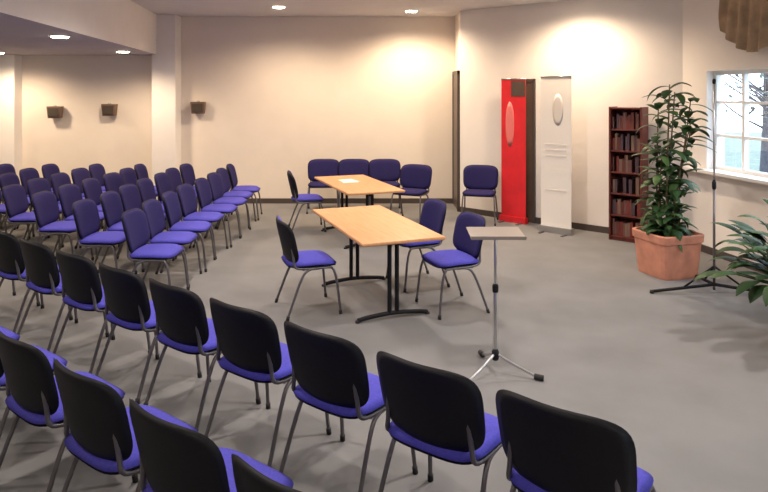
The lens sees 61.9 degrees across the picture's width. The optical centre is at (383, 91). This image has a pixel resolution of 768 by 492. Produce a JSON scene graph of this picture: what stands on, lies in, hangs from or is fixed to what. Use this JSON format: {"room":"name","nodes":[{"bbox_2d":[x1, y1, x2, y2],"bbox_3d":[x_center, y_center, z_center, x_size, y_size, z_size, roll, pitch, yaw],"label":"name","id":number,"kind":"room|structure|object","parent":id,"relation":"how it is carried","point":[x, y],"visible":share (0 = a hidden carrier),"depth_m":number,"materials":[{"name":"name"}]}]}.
{"room":"community hall","nodes":[
{"label":"community hall","id":0,"kind":"room"},
{"bbox_2d":[0,0,155,54],"bbox_3d":[-5.840,-1.005,4.750,7.320,0.690,13.500,0,0,0],"label":"ceiling","id":1,"kind":"structure","parent":0,"point":[95,27],"depth_m":8.20,"materials":[{"name":"white paint"}]},
{"bbox_2d":[48,35,70,37],"bbox_3d":[-3.800,-0.648,7.500,0.240,0.024,0.240,0,0,0],"label":"recessed light","id":2,"kind":"object","parent":1,"relation":"in","point":[52,36],"depth_m":7.44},
{"bbox_2d":[22,17,454,197],"bbox_3d":[-4.115,0.325,11.575,10.770,3.350,0.150,0,0,0],"label":"wall","id":3,"kind":"structure","parent":0,"point":[280,95],"depth_m":11.50,"materials":[{"name":"paint"}]},
{"bbox_2d":[46,105,63,117],"bbox_3d":[-5.860,0.350,11.415,0.249,0.230,0.168,0,0,0],"label":"wall speaker","id":4,"kind":"object","parent":3,"relation":"attached to","point":[54,111],"visible":1,"depth_m":11.34,"materials":[{"name":"brown"}]},
{"bbox_2d":[101,103,117,115],"bbox_3d":[-4.890,0.310,11.415,0.249,0.230,0.168,0,0,0],"label":"wall speaker","id":5,"kind":"object","parent":3,"relation":"attached to","point":[109,109],"visible":1,"depth_m":11.34,"materials":[{"name":"brown"}]},
{"bbox_2d":[190,101,205,113],"bbox_3d":[-3.310,0.270,11.415,0.249,0.230,0.168,0,0,0],"label":"wall speaker","id":6,"kind":"object","parent":3,"relation":"attached to","point":[198,107],"visible":1,"depth_m":11.34,"materials":[{"name":"brown plastic"}]},
{"bbox_2d":[197,198,451,202],"bbox_3d":[-4.115,1.955,11.492,10.770,0.090,0.015,0,0,0],"label":"baseboard","id":7,"kind":"structure","parent":3,"relation":"attached to","point":[263,200],"depth_m":11.49,"materials":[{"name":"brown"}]},
{"bbox_2d":[131,0,566,16],"bbox_3d":[-1.775,-1.410,4.750,15.450,0.120,13.500,0,0,0],"label":"ceiling","id":8,"kind":"structure","parent":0,"point":[182,8],"depth_m":10.23,"materials":[{"name":"paint"}]},
{"bbox_2d":[271,5,285,8],"bbox_3d":[-1.660,-1.338,10.100,0.240,0.024,0.240,0,0,0],"label":"recessed light","id":9,"kind":"object","parent":8,"relation":"in","point":[276,6],"depth_m":10.04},
{"bbox_2d":[404,10,418,12],"bbox_3d":[0.455,-1.338,10.600,0.240,0.024,0.240,0,0,0],"label":"recessed light","id":10,"kind":"object","parent":8,"relation":"in","point":[409,11],"depth_m":10.54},
{"bbox_2d":[0,203,767,491],"bbox_3d":[-1.775,2.060,4.750,15.450,0.120,13.500,0,0,0],"label":"floor","id":11,"kind":"structure","parent":0,"point":[684,372],"depth_m":5.01,"materials":[{"name":"carpet"}]},
{"bbox_2d":[0,163,15,203],"bbox_3d":[-5.848,1.578,10.199,0.544,0.852,0.549,0,0,-3],"label":"chair","id":12,"kind":"object","parent":11,"relation":"on","point":[4,168],"visible":0.15,"depth_m":10.28,"materials":[{"name":"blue fabric"}]},
{"bbox_2d":[0,326,19,340],"bbox_3d":[-2.604,1.578,3.992,0.549,0.852,0.544,0,0,37],"label":"chair","id":13,"kind":"object","parent":11,"relation":"on","point":[7,332],"visible":0.14,"depth_m":4.05,"materials":[{"name":"blue fabric"}]},
{"bbox_2d":[0,54,21,203],"bbox_3d":[-6.675,0.670,11.375,0.350,2.660,0.250,0,0,0],"label":"pillar","id":14,"kind":"structure","parent":11,"relation":"on","point":[10,64],"depth_m":11.25,"materials":[{"name":"white paint"}]},
{"bbox_2d":[0,191,30,238],"bbox_3d":[-5.102,1.578,8.490,0.544,0.852,0.549,0,0,0],"label":"chair","id":15,"kind":"object","parent":11,"relation":"on","point":[2,206],"visible":0.34,"depth_m":8.30,"materials":[{"name":"blue fabric"}]},
{"bbox_2d":[0,172,34,236],"bbox_3d":[-5.113,1.578,9.058,0.544,0.852,0.549,0,0,-6],"label":"chair","id":16,"kind":"object","parent":11,"relation":"on","point":[10,178],"visible":0.27,"depth_m":9.02,"materials":[{"name":"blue fabric"}]},
{"bbox_2d":[12,280,39,305],"bbox_3d":[-3.590,1.578,5.937,0.549,0.852,0.544,0,0,37],"label":"chair","id":17,"kind":"object","parent":11,"relation":"on","point":[13,282],"visible":0.1,"depth_m":6.27,"materials":[{"name":"grey metal"}]},
{"bbox_2d":[2,184,59,245],"bbox_3d":[-4.381,1.578,7.918,0.544,0.852,0.549,0,0,-5],"label":"chair","id":18,"kind":"object","parent":11,"relation":"on","point":[15,198],"visible":0.7,"depth_m":7.86,"materials":[{"name":"blue fabric"}]},
{"bbox_2d":[0,344,67,437],"bbox_3d":[-2.119,1.578,3.617,0.549,0.852,0.544,0,0,37],"label":"chair","id":19,"kind":"object","parent":11,"relation":"on","point":[50,356],"visible":0.12,"depth_m":3.40,"materials":[{"name":"blue fabric"}]},
{"bbox_2d":[16,168,52,228],"bbox_3d":[-5.148,1.578,9.629,0.544,0.852,0.549,0,0,-3],"label":"chair","id":20,"kind":"object","parent":11,"relation":"on","point":[26,174],"visible":0.3,"depth_m":9.58,"materials":[{"name":"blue fabric"}]},
{"bbox_2d":[0,231,72,332],"bbox_3d":[-3.104,1.578,5.562,0.549,0.852,0.544,0,0,36],"label":"chair","id":21,"kind":"object","parent":11,"relation":"on","point":[12,265],"visible":0.59,"depth_m":5.30,"materials":[{"name":"blue fabric"}]},
{"bbox_2d":[26,178,63,247],"bbox_3d":[-4.397,1.578,8.490,0.544,0.852,0.549,0,0,-1],"label":"chair","id":22,"kind":"object","parent":11,"relation":"on","point":[35,185],"visible":0.27,"depth_m":8.43,"materials":[{"name":"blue fabric"}]},
{"bbox_2d":[41,163,59,190],"bbox_3d":[-5.123,1.578,10.199,0.544,0.852,0.549,0,0,-3],"label":"chair","id":23,"kind":"object","parent":11,"relation":"on","point":[48,170],"visible":0.24,"depth_m":10.17,"materials":[{"name":"blue fabric"}]},
{"bbox_2d":[31,191,93,259],"bbox_3d":[-3.709,1.578,7.349,0.544,0.852,0.549,0,0,-3],"label":"chair","id":24,"kind":"object","parent":11,"relation":"on","point":[44,203],"visible":0.88,"depth_m":7.28,"materials":[{"name":"blue fabric"}]},
{"bbox_2d":[17,237,108,350],"bbox_3d":[-2.620,1.578,5.187,0.549,0.852,0.544,0,0,38],"label":"chair","id":25,"kind":"object","parent":11,"relation":"on","point":[41,267],"visible":0.74,"depth_m":4.95,"materials":[{"name":"black plastic"}]},
{"bbox_2d":[0,329,138,491],"bbox_3d":[-1.635,1.578,3.242,0.549,0.852,0.544,0,0,38],"label":"chair","id":26,"kind":"object","parent":11,"relation":"on","point":[32,392],"visible":0.59,"depth_m":3.00,"materials":[{"name":"blue fabric"}]},
{"bbox_2d":[47,172,100,237],"bbox_3d":[-4.390,1.578,9.059,0.544,0.852,0.549,0,0,-2],"label":"chair","id":27,"kind":"object","parent":11,"relation":"on","point":[59,179],"visible":0.31,"depth_m":9.03,"materials":[{"name":"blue fabric"}]},
{"bbox_2d":[55,184,114,257],"bbox_3d":[-3.703,1.578,7.920,0.544,0.852,0.549,0,0,-1],"label":"chair","id":28,"kind":"object","parent":11,"relation":"on","point":[68,194],"visible":0.52,"depth_m":7.87,"materials":[{"name":"blue fabric"}]},
{"bbox_2d":[71,168,105,228],"bbox_3d":[-4.379,1.578,9.630,0.544,0.852,0.549,0,0,0],"label":"chair","id":29,"kind":"object","parent":11,"relation":"on","point":[78,175],"visible":0.3,"depth_m":9.62,"materials":[{"name":"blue fabric"}]},
{"bbox_2d":[89,163,105,190],"bbox_3d":[-4.386,1.578,10.199,0.544,0.852,0.549,0,0,-2],"label":"chair","id":30,"kind":"object","parent":11,"relation":"on","point":[97,171],"visible":0.27,"depth_m":10.25,"materials":[{"name":"blue fabric"}]},
{"bbox_2d":[79,178,119,247],"bbox_3d":[-3.687,1.578,8.489,0.544,0.852,0.549,0,0,-4],"label":"chair","id":31,"kind":"object","parent":11,"relation":"on","point":[92,189],"visible":0.36,"depth_m":8.53,"materials":[{"name":"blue fabric"}]},
{"bbox_2d":[53,249,152,373],"bbox_3d":[-2.134,1.578,4.812,0.549,0.852,0.544,0,0,36],"label":"chair","id":32,"kind":"object","parent":11,"relation":"on","point":[80,278],"visible":0.74,"depth_m":4.57,"materials":[{"name":"black plastic"}]},
{"bbox_2d":[72,199,136,273],"bbox_3d":[-2.977,1.578,6.779,0.544,0.852,0.549,0,0,-2],"label":"chair","id":33,"kind":"object","parent":11,"relation":"on","point":[85,211],"visible":0.88,"depth_m":6.72,"materials":[{"name":"blue fabric"}]},
{"bbox_2d":[103,172,123,230],"bbox_3d":[-3.653,1.578,9.061,0.544,0.852,0.549,0,0,2],"label":"chair","id":34,"kind":"object","parent":11,"relation":"on","point":[112,181],"visible":0.27,"depth_m":9.10,"materials":[{"name":"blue fabric"}]},
{"bbox_2d":[98,191,144,272],"bbox_3d":[-2.944,1.578,7.349,0.544,0.852,0.549,0,0,-3],"label":"chair","id":35,"kind":"object","parent":11,"relation":"on","point":[111,203],"visible":0.59,"depth_m":7.32,"materials":[{"name":"blue fabric"}]},
{"bbox_2d":[53,358,197,491],"bbox_3d":[-1.150,1.578,2.867,0.549,0.852,0.544,0,0,37],"label":"chair","id":36,"kind":"object","parent":11,"relation":"on","point":[102,436],"visible":0.79,"depth_m":2.63,"materials":[{"name":"blue fabric"}]},
{"bbox_2d":[119,168,157,196],"bbox_3d":[-3.668,1.578,9.630,0.544,0.852,0.549,0,0,0],"label":"chair","id":37,"kind":"object","parent":11,"relation":"on","point":[129,176],"visible":0.16,"depth_m":9.70,"materials":[{"name":"blue fabric"}]},
{"bbox_2d":[117,184,166,258],"bbox_3d":[-2.965,1.578,7.920,0.544,0.852,0.549,0,0,0],"label":"chair","id":38,"kind":"object","parent":11,"relation":"on","point":[130,196],"visible":0.27,"depth_m":7.96,"materials":[{"name":"blue fabric"}]},
{"bbox_2d":[95,262,201,403],"bbox_3d":[-1.650,1.578,4.437,0.549,0.852,0.544,0,0,37],"label":"chair","id":39,"kind":"object","parent":11,"relation":"on","point":[130,307],"visible":0.73,"depth_m":4.20,"materials":[{"name":"black plastic"}]},
{"bbox_2d":[134,164,165,220],"bbox_3d":[-3.680,1.578,10.198,0.544,0.852,0.549,0,0,-5],"label":"chair","id":40,"kind":"object","parent":11,"relation":"on","point":[141,171],"visible":0.23,"depth_m":10.24,"materials":[{"name":"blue fabric"}]},
{"bbox_2d":[137,178,164,212],"bbox_3d":[-2.973,1.578,8.489,0.544,0.852,0.549,0,0,-2],"label":"chair","id":41,"kind":"object","parent":11,"relation":"on","point":[145,186],"visible":0.34,"depth_m":8.53,"materials":[{"name":"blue fabric"}]},
{"bbox_2d":[121,208,189,289],"bbox_3d":[-2.233,1.578,6.210,0.544,0.852,0.549,0,0,0],"label":"chair","id":42,"kind":"object","parent":11,"relation":"on","point":[134,221],"visible":0.91,"depth_m":6.17,"materials":[{"name":"blue fabric"}]},
{"bbox_2d":[152,15,180,199],"bbox_3d":[-3.850,0.325,11.340,0.420,3.350,0.320,0,0,0],"label":"pillar","id":43,"kind":"structure","parent":11,"relation":"on","point":[166,63],"depth_m":11.18,"materials":[{"name":"white paint"}]},
{"bbox_2d":[142,199,201,286],"bbox_3d":[-2.261,1.578,6.779,0.544,0.852,0.549,0,0,-2],"label":"chair","id":44,"kind":"object","parent":11,"relation":"on","point":[153,209],"visible":0.78,"depth_m":6.78,"materials":[{"name":"blue fabric"}]},
{"bbox_2d":[154,172,196,229],"bbox_3d":[-2.951,1.578,9.060,0.544,0.852,0.549,0,0,-1],"label":"chair","id":45,"kind":"object","parent":11,"relation":"on","point":[162,180],"visible":0.29,"depth_m":9.08,"materials":[{"name":"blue fabric"}]},
{"bbox_2d":[165,168,196,222],"bbox_3d":[-2.988,1.578,9.630,0.544,0.852,0.549,0,0,1],"label":"chair","id":46,"kind":"object","parent":11,"relation":"on","point":[174,175],"visible":0.34,"depth_m":9.69,"materials":[{"name":"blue fabric"}]},
{"bbox_2d":[179,163,195,190],"bbox_3d":[-2.959,1.578,10.201,0.544,0.852,0.549,0,0,2],"label":"chair","id":47,"kind":"object","parent":11,"relation":"on","point":[187,173],"visible":0.3,"depth_m":10.26,"materials":[{"name":"blue fabric"}]},
{"bbox_2d":[160,191,215,272],"bbox_3d":[-2.253,1.578,7.348,0.544,0.852,0.549,0,0,-4],"label":"chair","id":48,"kind":"object","parent":11,"relation":"on","point":[171,204],"visible":0.81,"depth_m":7.30,"materials":[{"name":"blue fabric"}]},
{"bbox_2d":[143,278,260,430],"bbox_3d":[-1.165,1.578,4.062,0.549,0.852,0.544,0,0,38],"label":"chair","id":49,"kind":"object","parent":11,"relation":"on","point":[180,313],"visible":0.85,"depth_m":3.83,"materials":[{"name":"blue fabric"}]},
{"bbox_2d":[175,183,228,258],"bbox_3d":[-2.263,1.578,7.921,0.544,0.852,0.549,0,0,2],"label":"chair","id":50,"kind":"object","parent":11,"relation":"on","point":[186,194],"visible":0.83,"depth_m":7.92,"materials":[{"name":"blue fabric"}]},
{"bbox_2d":[129,398,293,491],"bbox_3d":[-0.664,1.578,2.492,0.549,0.852,0.544,0,0,36],"label":"chair","id":51,"kind":"object","parent":11,"relation":"on","point":[173,457],"visible":0.94,"depth_m":2.25,"materials":[{"name":"blue fabric"}]},
{"bbox_2d":[192,178,240,247],"bbox_3d":[-2.220,1.578,8.490,0.544,0.852,0.549,0,0,0],"label":"chair","id":52,"kind":"object","parent":11,"relation":"on","point":[202,186],"visible":0.92,"depth_m":8.46,"materials":[{"name":"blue fabric"}]},
{"bbox_2d":[207,172,250,237],"bbox_3d":[-2.213,1.578,9.061,0.544,0.852,0.549,0,0,2],"label":"chair","id":53,"kind":"object","parent":11,"relation":"on","point":[214,179],"visible":0.82,"depth_m":9.07,"materials":[{"name":"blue fabric"}]},
{"bbox_2d":[215,168,256,228],"bbox_3d":[-2.237,1.578,9.630,0.544,0.852,0.549,0,0,-1],"label":"chair","id":54,"kind":"object","parent":11,"relation":"on","point":[223,172],"visible":0.56,"depth_m":9.67,"materials":[{"name":"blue fabric"}]},
{"bbox_2d":[226,164,262,220],"bbox_3d":[-2.234,1.578,10.198,0.544,0.852,0.549,0,0,-5],"label":"chair","id":55,"kind":"object","parent":11,"relation":"on","point":[230,168],"visible":0.8,"depth_m":10.13,"materials":[{"name":"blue fabric"}]},
{"bbox_2d":[231,454,300,491],"bbox_3d":[-0.179,1.578,2.117,0.549,0.852,0.544,0,0,36],"label":"chair","id":56,"kind":"object","parent":11,"relation":"on","point":[247,478],"visible":1,"depth_m":1.96,"materials":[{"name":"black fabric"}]},
{"bbox_2d":[204,298,331,467],"bbox_3d":[-0.679,1.578,3.687,0.549,0.852,0.544,0,0,36],"label":"chair","id":57,"kind":"object","parent":11,"relation":"on","point":[250,346],"visible":0.84,"depth_m":3.46,"materials":[{"name":"blue fabric"}]},
{"bbox_2d":[287,170,325,231],"bbox_3d":[-1.141,1.578,9.345,0.544,0.852,0.549,0,0,-12],"label":"chair","id":58,"kind":"object","parent":11,"relation":"on","point":[299,198],"visible":0.97,"depth_m":9.14,"materials":[{"name":"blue fabric"}]},
{"bbox_2d":[275,216,341,320],"bbox_3d":[-0.720,1.578,5.922,0.544,0.852,0.549,0,0,-20],"label":"chair","id":59,"kind":"object","parent":11,"relation":"on","point":[308,260],"visible":1,"depth_m":5.75,"materials":[{"name":"blue fabric"}]},
{"bbox_2d":[306,159,338,213],"bbox_3d":[-1.021,1.578,10.772,0.549,0.852,0.544,0,0,-3],"label":"chair","id":60,"kind":"object","parent":11,"relation":"on","point":[316,167],"visible":0.72,"depth_m":10.94,"materials":[{"name":"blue fabric"}]},
{"bbox_2d":[279,321,417,491],"bbox_3d":[-0.195,1.578,3.312,0.549,0.852,0.544,0,0,38],"label":"chair","id":61,"kind":"object","parent":11,"relation":"on","point":[330,372],"visible":0.91,"depth_m":3.10,"materials":[{"name":"blue fabric"}]},
{"bbox_2d":[338,159,369,207],"bbox_3d":[-0.501,1.578,10.772,0.549,0.852,0.544,0,0,-3],"label":"chair","id":62,"kind":"object","parent":11,"relation":"on","point":[345,166],"visible":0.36,"depth_m":10.95,"materials":[{"name":"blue fabric"}]},
{"bbox_2d":[314,175,404,248],"bbox_3d":[-0.380,1.625,8.800,0.766,0.749,1.666,0,0,-20],"label":"meeting table","id":63,"kind":"object","parent":11,"relation":"on","point":[368,186],"visible":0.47,"depth_m":8.56,"materials":[{"name":"brown wood"}]},
{"bbox_2d":[339,179,359,182],"bbox_3d":[-0.496,1.246,8.971,0.265,0.008,0.338,0,0,-17],"label":"paper sheets","id":64,"kind":"object","parent":63,"relation":"on","point":[341,180],"visible":1,"depth_m":8.89,"materials":[{"name":"white paper"}]},
{"bbox_2d":[312,205,445,323],"bbox_3d":[-0.115,1.625,6.180,0.766,0.749,1.666,0,0,-20],"label":"meeting table","id":65,"kind":"object","parent":11,"relation":"on","point":[374,225],"visible":0.93,"depth_m":5.85,"materials":[{"name":"brown wood"}]},
{"bbox_2d":[369,159,401,213],"bbox_3d":[0.019,1.578,10.772,0.549,0.852,0.544,0,0,-3],"label":"chair","id":66,"kind":"object","parent":11,"relation":"on","point":[387,171],"visible":0.68,"depth_m":10.94,"materials":[{"name":"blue fabric"}]},
{"bbox_2d":[390,164,431,223],"bbox_3d":[0.430,1.578,9.969,0.549,0.852,0.544,0,0,27],"label":"chair","id":67,"kind":"object","parent":11,"relation":"on","point":[415,179],"visible":0.88,"depth_m":10.10,"materials":[{"name":"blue fabric"}]},
{"bbox_2d":[385,198,449,291],"bbox_3d":[0.360,1.578,6.728,0.544,0.852,0.549,0,0,-20],"label":"chair","id":68,"kind":"object","parent":11,"relation":"on","point":[433,213],"visible":0.59,"depth_m":6.68,"materials":[{"name":"blue fabric"}]},
{"bbox_2d":[376,351,519,491],"bbox_3d":[0.291,1.578,2.937,0.549,0.852,0.544,0,0,37],"label":"chair","id":69,"kind":"object","parent":11,"relation":"on","point":[440,414],"visible":0.98,"depth_m":2.73,"materials":[{"name":"blue fabric"}]},
{"bbox_2d":[415,211,489,319],"bbox_3d":[0.640,1.578,5.958,0.544,0.852,0.549,0,0,-20],"label":"chair","id":70,"kind":"object","parent":11,"relation":"on","point":[467,251],"visible":0.91,"depth_m":5.94,"materials":[{"name":"blue fabric"}]},
{"bbox_2d":[461,165,498,225],"bbox_3d":[1.475,1.578,9.871,0.549,0.852,0.544,0,0,14],"label":"chair","id":71,"kind":"object","parent":11,"relation":"on","point":[478,180],"visible":0.94,"depth_m":10.02,"materials":[{"name":"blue fabric"}]},
{"bbox_2d":[466,227,543,380],"bbox_3d":[0.816,1.492,4.592,0.589,1.013,0.563,0,0,0],"label":"music stand","id":72,"kind":"object","parent":11,"relation":"on","point":[476,233],"visible":0.88,"depth_m":4.53,"materials":[{"name":"silver metal"}]},
{"bbox_2d":[498,78,527,224],"bbox_3d":[1.970,0.894,9.817,0.450,2.212,0.300,0,0,41],"label":"roll-up banner","id":73,"kind":"object","parent":11,"relation":"on","point":[513,90],"visible":1,"depth_m":9.83,"materials":[{"name":"red"}]},
{"bbox_2d":[538,75,573,236],"bbox_3d":[2.421,0.884,9.057,0.490,2.232,0.300,0,0,41],"label":"roll-up banner","id":74,"kind":"object","parent":11,"relation":"on","point":[555,90],"visible":1,"depth_m":9.07,"materials":[{"name":"white"}]},
{"bbox_2d":[495,389,655,491],"bbox_3d":[0.775,1.578,2.562,0.549,0.852,0.544,0,0,37],"label":"chair","id":75,"kind":"object","parent":11,"relation":"on","point":[547,448],"visible":1,"depth_m":2.36,"materials":[{"name":"blue fabric"}]},
{"bbox_2d":[609,106,647,242],"bbox_3d":[3.300,1.100,8.640,0.440,1.800,0.260,0,0,41],"label":"shelf","id":76,"kind":"object","parent":11,"relation":"on","point":[625,183],"visible":0.87,"depth_m":8.61,"materials":[{"name":"brown wood"}]},
{"bbox_2d":[632,82,716,280],"bbox_3d":[3.176,0.947,7.022,0.855,2.106,0.876,0,0,31],"label":"potted plant","id":77,"kind":"object","parent":11,"relation":"on","point":[666,250],"visible":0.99,"depth_m":6.91,"materials":[{"name":"green plant"}]},
{"bbox_2d":[650,79,749,293],"bbox_3d":[3.260,0.935,6.595,1.237,2.130,0.671,0,0,0],"label":"tripod stand","id":78,"kind":"object","parent":11,"relation":"on","point":[710,283],"visible":0.88,"depth_m":6.31,"materials":[{"name":"grey metal"}]},
{"bbox_2d":[693,199,767,306],"bbox_3d":[3.321,1.431,5.067,1.668,1.138,1.676,0,0,0],"label":"potted plant","id":79,"kind":"object","parent":11,"relation":"on","point":[755,291],"visible":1,"depth_m":5.18,"materials":[{"name":"green plant"}]},
{"bbox_2d":[455,12,459,70],"bbox_3d":[1.345,0.325,11.085,0.150,3.350,0.830,0,0,0],"label":"wall","id":80,"kind":"structure","parent":0,"point":[457,17],"depth_m":11.06,"materials":[{"name":"paint"}]},
{"bbox_2d":[452,70,459,211],"bbox_3d":[1.246,0.820,11.085,0.043,2.360,0.790,0,0,0],"label":"door","id":81,"kind":"structure","parent":80,"relation":"in","point":[456,74],"depth_m":10.93,"materials":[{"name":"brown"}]},
{"bbox_2d":[460,0,682,226],"bbox_3d":[2.644,0.325,9.592,3.489,3.350,0.150,0,0,41],"label":"wall","id":82,"kind":"structure","parent":0,"point":[615,52],"depth_m":9.31,"materials":[{"name":"white paint"}]},
{"bbox_2d":[526,79,535,222],"bbox_3d":[2.109,0.900,9.927,0.520,2.200,0.033,0,0,41],"label":"door","id":83,"kind":"structure","parent":82,"relation":"in","point":[530,83],"depth_m":9.80,"materials":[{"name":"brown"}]},
{"bbox_2d":[460,207,608,233],"bbox_3d":[2.590,1.955,9.529,3.489,0.090,0.015,0,0,41],"label":"baseboard","id":84,"kind":"structure","parent":82,"relation":"attached to","point":[580,226],"depth_m":9.36,"materials":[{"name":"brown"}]},
{"bbox_2d":[683,0,767,262],"bbox_3d":[5.058,0.325,3.224,0.250,3.350,10.596,0,0,-11],"label":"wall","id":85,"kind":"structure","parent":0,"point":[706,50],"depth_m":7.93,"materials":[{"name":"white paint"}]},
{"bbox_2d":[679,69,767,184],"bbox_3d":[4.406,0.365,6.172,0.380,1.250,4.440,0,0,-11],"label":"window","id":86,"kind":"structure","parent":85,"relation":"in","point":[744,174],"depth_m":7.50,"materials":[{"name":"white paint"}]},
{"bbox_2d":[701,244,767,274],"bbox_3d":[4.928,1.955,3.199,0.015,0.090,10.596,0,0,-11],"label":"baseboard","id":87,"kind":"structure","parent":85,"relation":"attached to","point":[706,249],"depth_m":7.67,"materials":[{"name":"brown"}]},
{"bbox_2d":[718,0,767,51],"bbox_3d":[4.293,-0.850,6.078,0.158,0.819,3.200,0,0,-11],"label":"curtain valance","id":88,"kind":"object","parent":85,"relation":"attached to","point":[744,23],"visible":1,"depth_m":7.17,"materials":[{"name":"brown fabric"}]},
{"label":"outside","id":89,"kind":"structure","parent":0,"visible":0},
{"bbox_2d":[724,132,761,170],"bbox_3d":[7.500,2.550,7.500,75.000,0.100,65.000,0,0,0],"label":"ground","id":90,"kind":"structure","parent":89,"point":[732,146],"depth_m":26.89,"materials":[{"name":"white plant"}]},
{"bbox_2d":[724,73,767,172],"bbox_3d":[11.017,-0.339,18.393,3.314,5.731,3.167,0,0,0],"label":"tree","id":91,"kind":"object","parent":90,"relation":"on","point":[763,167],"visible":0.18,"depth_m":18.45,"materials":[{"name":"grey plant"}]},
{"bbox_2d":[724,74,767,124],"bbox_3d":[9.465,-0.338,14.288,3.575,5.730,3.000,0,0,44],"label":"tree","id":92,"kind":"object","parent":90,"relation":"on","point":[750,88],"visible":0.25,"depth_m":14.55,"materials":[{"name":"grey plant"}]},
{"bbox_2d":[726,78,767,114],"bbox_3d":[8.004,-0.044,11.023,2.976,5.143,3.104,0,0,-36],"label":"tree","id":93,"kind":"object","parent":90,"relation":"on","point":[761,94],"visible":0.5,"depth_m":11.36,"materials":[{"name":"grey plant"}]}
]}

